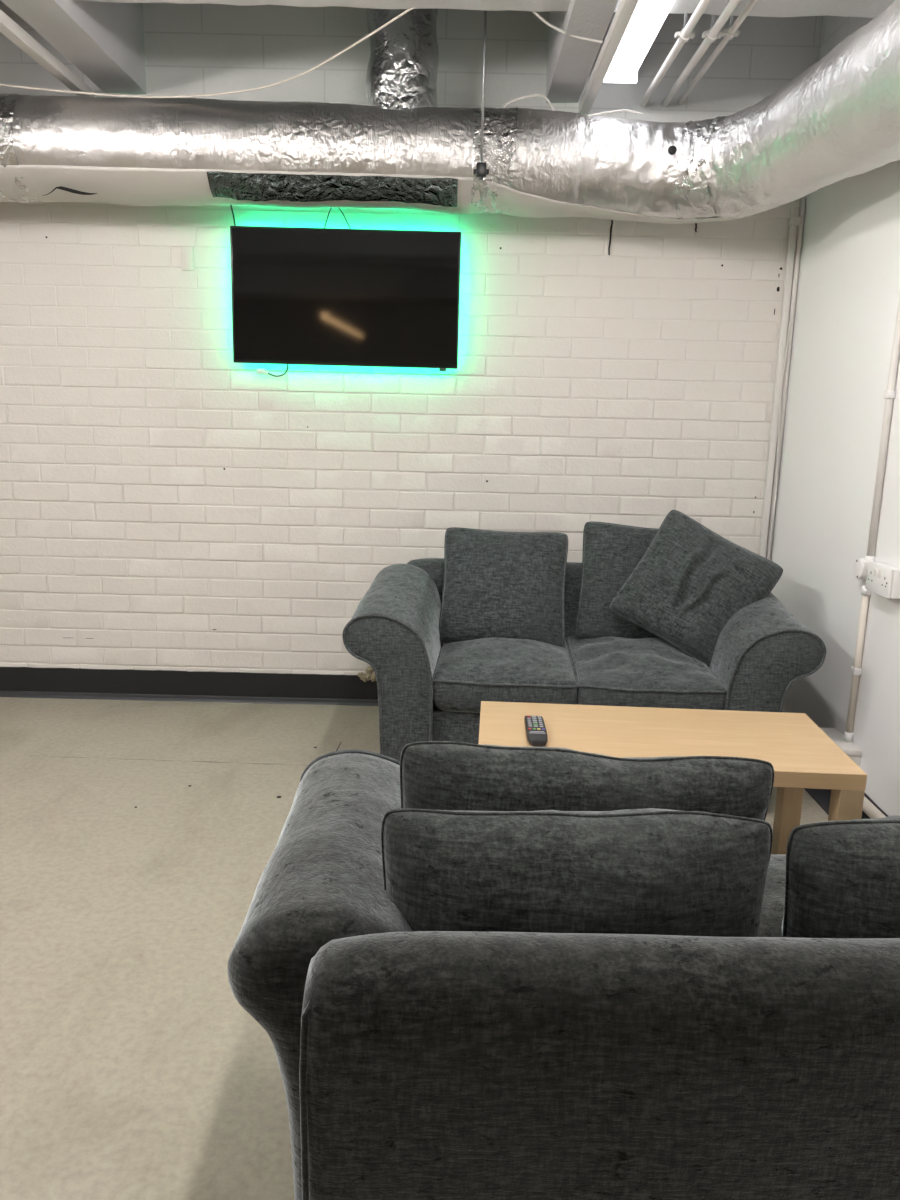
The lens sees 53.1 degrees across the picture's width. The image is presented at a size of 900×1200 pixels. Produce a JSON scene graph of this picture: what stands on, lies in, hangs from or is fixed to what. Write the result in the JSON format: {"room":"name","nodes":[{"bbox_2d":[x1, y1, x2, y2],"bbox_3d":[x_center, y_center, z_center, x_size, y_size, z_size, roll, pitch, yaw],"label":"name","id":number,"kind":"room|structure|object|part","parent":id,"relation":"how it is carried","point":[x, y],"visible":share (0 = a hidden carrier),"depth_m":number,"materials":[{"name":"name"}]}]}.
{"room":"common room","nodes":[
{"label":"common room","id":0,"kind":"room"},
{"bbox_2d":[0,0,822,674],"bbox_3d":[-2.064,-0.967,3.630,6.800,2.780,0.122,1,12,0],"label":"wall","id":1,"kind":"structure","parent":0,"point":[633,385],"depth_m":3.58,"materials":[{"name":"white brick"}]},
{"bbox_2d":[0,9,96,96],"bbox_3d":[-1.345,-1.722,2.648,0.040,0.037,1.474,1,12,0],"label":"conduit","id":2,"kind":"object","parent":1,"relation":"attached to","point":[9,28],"visible":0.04,"depth_m":2.93,"materials":[{"name":"white plastic"}]},
{"bbox_2d":[181,247,193,270],"bbox_3d":[-1.013,-1.319,3.482,0.046,0.088,0.006,1,12,0],"label":"cover plate","id":3,"kind":"object","parent":1,"relation":"attached to","point":[187,252],"visible":1,"depth_m":3.48,"materials":[{"name":"white paint"}]},
{"bbox_2d":[0,667,377,699],"bbox_3d":[-2.100,0.334,3.846,6.788,0.119,0.009,1,12,0],"label":"baseboard","id":4,"kind":"structure","parent":1,"relation":"attached to","point":[124,681],"depth_m":3.84,"materials":[{"name":"black paint"}]},
{"bbox_2d":[0,691,377,705],"bbox_3d":[-2.106,0.396,3.845,6.780,0.023,0.020,1,12,0],"label":"trim","id":5,"kind":"structure","parent":1,"relation":"attached to","point":[21,694],"depth_m":3.84,"materials":[{"name":"stone"}]},
{"bbox_2d":[324,207,350,228],"bbox_3d":[-0.427,-1.464,3.430,0.107,0.109,0.025,1,12,0],"label":"wire","id":6,"kind":"object","parent":1,"relation":"attached to","point":[331,207],"visible":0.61,"depth_m":3.43,"materials":[{"name":"black"}]},
{"bbox_2d":[230,226,460,370],"bbox_3d":[-0.400,-1.156,3.478,0.872,0.510,0.070,2,13,0],"label":"television","id":7,"kind":"object","parent":1,"relation":"attached to","point":[301,296],"visible":1,"depth_m":3.44,"materials":[{"name":"black"}]},
{"bbox_2d":[230,205,235,225],"bbox_3d":[-0.827,-1.476,3.432,0.027,0.142,0.013,3,12,8],"label":"lead","id":8,"kind":"object","parent":7,"relation":"attached to","point":[230,205],"visible":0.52,"depth_m":3.44,"materials":[{"name":"black plastic"}]},
{"bbox_2d":[257,364,287,376],"bbox_3d":[-0.697,-0.911,3.541,0.124,0.065,0.016,1,12,0],"label":"cable","id":9,"kind":"object","parent":7,"relation":"hanging from","point":[259,370],"visible":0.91,"depth_m":3.54,"materials":[{"name":"white plastic"}]},
{"bbox_2d":[357,666,376,681],"bbox_3d":[-0.346,0.312,3.821,0.098,0.078,0.041,1,12,0],"label":"rubble","id":10,"kind":"object","parent":1,"relation":"attached to","point":[370,675],"visible":0.84,"depth_m":3.81,"materials":[{"name":"beige"}]},
{"bbox_2d":[90,201,799,217],"bbox_3d":[-2.050,-1.578,3.499,6.800,0.060,0.124,1,12,0],"label":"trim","id":11,"kind":"structure","parent":1,"relation":"attached to","point":[782,211],"depth_m":3.43,"materials":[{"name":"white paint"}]},
{"bbox_2d":[758,198,805,560],"bbox_3d":[1.297,-0.525,3.619,0.054,2.030,0.024,1,12,0],"label":"corner trunking","id":12,"kind":"object","parent":1,"relation":"attached to","point":[795,221],"visible":0.77,"depth_m":3.53,"materials":[{"name":"white plastic"}]},
{"bbox_2d":[767,322,790,559],"bbox_3d":[1.299,-0.302,3.652,0.021,1.580,0.009,6,13,23],"label":"loose cable","id":13,"kind":"object","parent":12,"relation":"hanging from","point":[789,322],"visible":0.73,"depth_m":3.58,"materials":[{"name":"white plastic"}]},
{"bbox_2d":[0,697,827,1199],"bbox_3d":[-2.147,1.659,-1.839,6.800,0.080,11.675,1,12,0],"label":"floor","id":14,"kind":"structure","parent":0,"point":[132,1067],"depth_m":2.15,"materials":[{"name":"beige carpet"}]},
{"bbox_2d":[52,743,340,765],"bbox_3d":[-0.956,0.551,3.293,1.090,0.001,0.245,1,12,0],"label":"floor seam","id":15,"kind":"structure","parent":14,"relation":"on","point":[340,743],"depth_m":3.20,"materials":[{"name":"black"}]},
{"bbox_2d":[227,750,899,1199],"bbox_3d":[0.456,0.644,1.377,1.479,0.681,0.784,1,12,-1],"label":"sofa","id":16,"kind":"object","parent":14,"relation":"on","point":[413,1065],"visible":0.74,"depth_m":0.96,"materials":[{"name":"grey fabric"}]},
{"bbox_3d":[-0.140,0.600,1.408,0.279,0.612,0.673,1,12,-1],"label":"arm","id":17,"kind":"part","parent":16,"relation":"part of"},
{"bbox_2d":[381,808,772,936],"bbox_3d":[0.160,0.442,1.183,0.509,0.364,0.187,1,12,-2],"label":"cushion","id":18,"kind":"object","parent":16,"relation":"on","point":[652,871],"visible":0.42,"depth_m":1.10,"materials":[{"name":"grey fabric"}]},
{"bbox_2d":[400,741,773,820],"bbox_3d":[0.196,0.403,1.378,0.567,0.395,0.165,0,12,-4],"label":"cushion","id":19,"kind":"object","parent":16,"relation":"on","point":[434,775],"visible":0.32,"depth_m":1.30,"materials":[{"name":"grey fabric"}]},
{"bbox_3d":[0.460,0.677,1.079,1.248,0.621,0.187,1,12,-1],"label":"backrest","id":20,"kind":"part","parent":16,"relation":"part of","materials":[{"name":"grey fabric"}]},
{"bbox_2d":[758,854,785,936],"bbox_3d":[0.685,0.593,1.451,0.455,0.173,0.615,1,12,-1],"label":"seat cushion","id":21,"kind":"object","parent":16,"relation":"on","point":[772,912],"depth_m":1.52,"materials":[{"name":"grey fabric"}]},
{"bbox_2d":[782,815,899,937],"bbox_3d":[0.687,0.461,1.202,0.508,0.378,0.187,2,12,4],"label":"cushion","id":22,"kind":"object","parent":16,"relation":"on","point":[843,877],"visible":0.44,"depth_m":1.13,"materials":[{"name":"grey fabric"}]},
{"bbox_2d":[342,558,825,760],"bbox_3d":[0.421,0.257,3.188,1.478,0.681,0.783,2,12,3],"label":"sofa","id":23,"kind":"object","parent":14,"relation":"on","point":[430,689],"visible":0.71,"depth_m":2.84,"materials":[{"name":"grey fabric"}]},
{"bbox_3d":[-0.176,0.223,3.170,0.279,0.611,0.673,2,12,3],"label":"arm","id":24,"kind":"part","parent":23,"relation":"part of"},
{"bbox_3d":[0.440,0.166,3.473,1.248,0.621,0.186,2,12,3],"label":"backrest","id":25,"kind":"part","parent":23,"relation":"part of","materials":[{"name":"grey fabric"}]},
{"bbox_2d":[439,527,567,646],"bbox_3d":[0.193,-0.045,3.235,0.450,0.400,0.232,2,12,5],"label":"cushion","id":26,"kind":"object","parent":23,"relation":"on","point":[500,584],"visible":0.91,"depth_m":3.18,"materials":[{"name":"grey fabric"}]},
{"bbox_2d":[433,637,577,712],"bbox_3d":[0.188,0.229,3.114,0.455,0.170,0.615,2,12,3],"label":"seat cushion","id":27,"kind":"object","parent":23,"relation":"on","point":[467,673],"depth_m":2.86,"materials":[{"name":"grey fabric"}]},
{"bbox_2d":[575,521,660,638],"bbox_3d":[0.704,-0.055,3.281,0.479,0.437,0.202,2,12,5],"label":"cushion","id":28,"kind":"object","parent":23,"relation":"on","point":[611,552],"visible":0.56,"depth_m":3.25,"materials":[{"name":"grey fabric"}]},
{"bbox_2d":[567,636,725,709],"bbox_3d":[0.645,0.242,3.088,0.455,0.176,0.615,2,12,3],"label":"seat cushion","id":29,"kind":"object","parent":23,"relation":"on","point":[606,671],"depth_m":2.85,"materials":[{"name":"grey fabric"}]},
{"bbox_2d":[610,510,782,666],"bbox_3d":[0.843,-0.038,3.106,0.534,0.514,0.270,8,14,28],"label":"cushion","id":30,"kind":"object","parent":23,"relation":"on","point":[690,580],"visible":0.89,"depth_m":3.04,"materials":[{"name":"grey fabric"}]},
{"bbox_3d":[1.014,0.265,3.105,0.279,0.612,0.673,2,12,3],"label":"arm","id":31,"kind":"part","parent":23,"relation":"part of"},
{"bbox_2d":[478,701,866,854],"bbox_3d":[0.514,0.560,2.332,0.890,0.450,0.426,2,12,3],"label":"coffee table","id":32,"kind":"object","parent":14,"relation":"on","point":[801,755],"visible":0.41,"depth_m":2.28,"materials":[{"name":"brown wood"}]},
{"bbox_2d":[524,715,547,746],"bbox_3d":[0.216,0.326,2.267,0.050,0.021,0.183,2,12,1],"label":"remote control","id":33,"kind":"object","parent":32,"relation":"on","point":[536,732],"visible":1,"depth_m":2.23,"materials":[{"name":"black plastic"}]},
{"bbox_3d":[0.940,0.555,2.497,0.054,0.410,0.055,2,12,3],"label":"leg","id":34,"kind":"part","parent":32,"relation":"part of","materials":[{"name":"brown wood"}]},
{"bbox_3d":[0.921,0.632,2.135,0.054,0.410,0.055,2,12,3],"label":"leg","id":35,"kind":"part","parent":32,"relation":"part of","materials":[{"name":"brown wood"}]},
{"bbox_2d":[771,15,899,815],"bbox_3d":[1.345,0.330,-2.091,0.120,2.780,11.795,1,12,0],"label":"wall","id":36,"kind":"structure","parent":0,"point":[848,289],"depth_m":3.02,"materials":[{"name":"white paint"}]},
{"bbox_2d":[804,788,866,818],"bbox_3d":[1.206,1.682,-1.874,0.075,0.040,11.655,1,12,0],"label":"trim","id":37,"kind":"structure","parent":36,"relation":"attached to","point":[822,797],"depth_m":3.00,"materials":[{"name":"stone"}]},
{"bbox_2d":[819,727,861,766],"bbox_3d":[1.268,0.508,2.950,0.063,0.117,0.208,1,12,0],"label":"box","id":38,"kind":"object","parent":36,"relation":"attached to","point":[854,752],"visible":0.38,"depth_m":2.88,"materials":[{"name":"white plastic"}]},
{"bbox_2d":[853,558,867,579],"bbox_3d":[1.294,-0.093,2.805,0.037,0.066,0.108,1,12,0],"label":"junction box","id":39,"kind":"object","parent":36,"relation":"attached to","point":[860,567],"visible":0.77,"depth_m":2.81,"materials":[{"name":"white plastic"}]},
{"bbox_2d":[843,293,899,741],"bbox_3d":[1.312,-0.556,2.687,0.028,2.080,0.057,1,12,0],"label":"conduit","id":40,"kind":"object","parent":36,"relation":"attached to","point":[890,394],"visible":0.92,"depth_m":2.76,"materials":[{"name":"beige plastic"}]},
{"bbox_2d":[862,796,885,818],"bbox_3d":[1.254,1.099,0.553,0.036,0.036,6.645,1,12,0],"label":"pipe","id":41,"kind":"object","parent":36,"relation":"attached to","point":[872,811],"visible":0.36,"depth_m":2.70,"materials":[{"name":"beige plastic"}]},
{"bbox_2d":[862,793,887,818],"bbox_3d":[1.249,1.637,-1.879,0.008,0.073,11.665,1,12,0],"label":"baseboard","id":42,"kind":"structure","parent":36,"relation":"attached to","point":[865,794],"depth_m":2.76,"materials":[{"name":"black paint"}]},
{"bbox_2d":[865,561,899,598],"bbox_3d":[1.287,-0.060,2.670,0.049,0.086,0.146,1,12,0],"label":"double socket","id":43,"kind":"object","parent":36,"relation":"attached to","point":[883,579],"visible":1,"depth_m":2.64,"materials":[{"name":"white plastic"}]},
{"bbox_3d":[-2.082,-1.157,-2.388,6.800,0.100,11.775,1,12,0],"label":"ceiling","id":44,"kind":"structure","parent":0,"visible":0},
{"bbox_2d":[1,0,146,93],"bbox_3d":[-1.214,-1.907,2.454,0.155,0.414,1.778,1,12,0],"label":"ceiling beam","id":45,"kind":"structure","parent":44,"relation":"attached to","point":[104,41],"depth_m":3.00,"materials":[{"name":"paint"}]},
{"bbox_2d":[473,11,488,179],"bbox_3d":[0.114,-1.803,2.974,0.052,0.775,0.024,1,12,0],"label":"hanger","id":46,"kind":"object","parent":44,"relation":"hanging from","point":[480,171],"visible":1,"depth_m":3.02,"materials":[{"name":"silver metal"}]},
{"bbox_2d":[0,0,899,223],"bbox_3d":[-2.080,-0.938,0.158,6.775,0.413,6.643,1,12,0],"label":"duct","id":47,"kind":"object","parent":46,"relation":"hanging from","point":[838,119],"visible":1,"depth_m":3.06,"materials":[{"name":"silver metal"}]},
{"bbox_2d":[366,8,438,109],"bbox_3d":[-0.166,-1.955,3.165,0.256,0.550,0.259,1,12,0],"label":"duct","id":48,"kind":"object","parent":47,"relation":"attached to","point":[402,69],"visible":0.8,"depth_m":3.09,"materials":[{"name":"metal"}]},
{"bbox_2d":[503,94,554,110],"bbox_3d":[0.275,-1.707,3.090,0.195,0.053,0.028,-3,13,-18],"label":"cable","id":49,"kind":"object","parent":47,"relation":"on","point":[531,95],"visible":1,"depth_m":3.08,"materials":[{"name":"white plastic"}]},
{"bbox_2d":[587,109,642,116],"bbox_3d":[0.570,-1.673,3.101,0.200,0.033,0.015,-1,12,-11],"label":"cable","id":50,"kind":"object","parent":47,"relation":"on","point":[621,110],"visible":1,"depth_m":3.09,"materials":[{"name":"white plastic"}]},
{"bbox_3d":[0.114,-1.820,2.970,0.008,0.740,0.008,1,12,0],"label":"rod","id":51,"kind":"part","parent":46,"relation":"part of","materials":[{"name":"silver metal"}]},
{"bbox_2d":[77,0,895,17],"bbox_3d":[-2.046,-1.935,2.393,6.800,0.372,0.557,1,12,0],"label":"ceiling beam","id":52,"kind":"structure","parent":44,"relation":"attached to","point":[767,8],"depth_m":2.65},
{"bbox_2d":[0,7,414,97],"bbox_3d":[-1.155,-1.781,2.999,2.181,0.160,0.230,4,12,10],"label":"cable","id":53,"kind":"object","parent":52,"relation":"hanging from","point":[410,9],"visible":1,"depth_m":3.05,"materials":[{"name":"beige plastic"}]},
{"bbox_2d":[532,11,602,43],"bbox_3d":[0.353,-1.744,2.739,0.249,0.067,0.018,-3,13,-18],"label":"cable","id":54,"kind":"object","parent":52,"relation":"hanging from","point":[534,12],"visible":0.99,"depth_m":2.74,"materials":[{"name":"white plastic"}]},
{"bbox_2d":[546,0,617,102],"bbox_3d":[0.413,-1.869,2.449,0.120,0.414,1.776,1,12,0],"label":"ceiling beam","id":55,"kind":"structure","parent":44,"relation":"attached to","point":[570,60],"depth_m":2.90,"materials":[{"name":"paint"}]},
{"bbox_2d":[579,0,638,113],"bbox_3d":[0.493,-1.678,2.641,0.037,0.037,1.474,1,12,0],"label":"channel","id":56,"kind":"object","parent":55,"relation":"attached to","point":[625,10],"visible":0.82,"depth_m":2.79,"materials":[{"name":"white plastic"}]},
{"bbox_2d":[598,12,615,55],"bbox_3d":[0.607,-1.905,2.439,0.135,0.330,1.775,1,12,0],"label":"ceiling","id":57,"kind":"structure","parent":44,"relation":"attached to","point":[609,25],"depth_m":3.12,"materials":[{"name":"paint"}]},
{"bbox_2d":[603,0,674,82],"bbox_3d":[0.589,-1.693,2.405,0.117,0.084,1.520,1,12,0],"label":"lamp","id":58,"kind":"object","parent":57,"relation":"hanging from","point":[648,17],"visible":0.83,"depth_m":2.80,"materials":[{"name":"white plastic"}]},
{"bbox_2d":[640,0,710,106],"bbox_3d":[0.714,-1.834,2.349,0.057,0.428,1.972,1,12,0],"label":"conduit","id":59,"kind":"object","parent":44,"relation":"attached to","point":[686,33],"visible":1,"depth_m":2.77,"materials":[{"name":"white plastic"}]},
{"bbox_3d":[0.718,-1.922,2.693,0.009,0.398,0.009,-4,13,-22],"label":"drop rod","id":60,"kind":"part","parent":59,"relation":"part of","materials":[{"name":"silver metal"}]},
{"bbox_2d":[662,0,740,106],"bbox_3d":[0.797,-1.833,2.349,0.057,0.426,1.972,1,12,0],"label":"conduit","id":61,"kind":"object","parent":44,"relation":"attached to","point":[714,33],"visible":1,"depth_m":2.78,"materials":[{"name":"white plastic"}]},
{"bbox_3d":[0.801,-1.921,2.692,0.009,0.396,0.009,6,13,22],"label":"drop rod","id":62,"kind":"part","parent":61,"relation":"part of","materials":[{"name":"silver metal"}]},
{"bbox_2d":[678,0,757,104],"bbox_3d":[0.853,-1.836,2.348,0.051,0.416,1.972,1,12,0],"label":"conduit","id":63,"kind":"object","parent":44,"relation":"attached to","point":[732,31],"visible":1,"depth_m":2.78,"materials":[{"name":"white plastic"}]},
{"bbox_3d":[0.856,-1.921,2.692,0.009,0.393,0.009,-4,13,-22],"label":"drop rod","id":64,"kind":"part","parent":63,"relation":"part of","materials":[{"name":"silver metal"}]}
]}

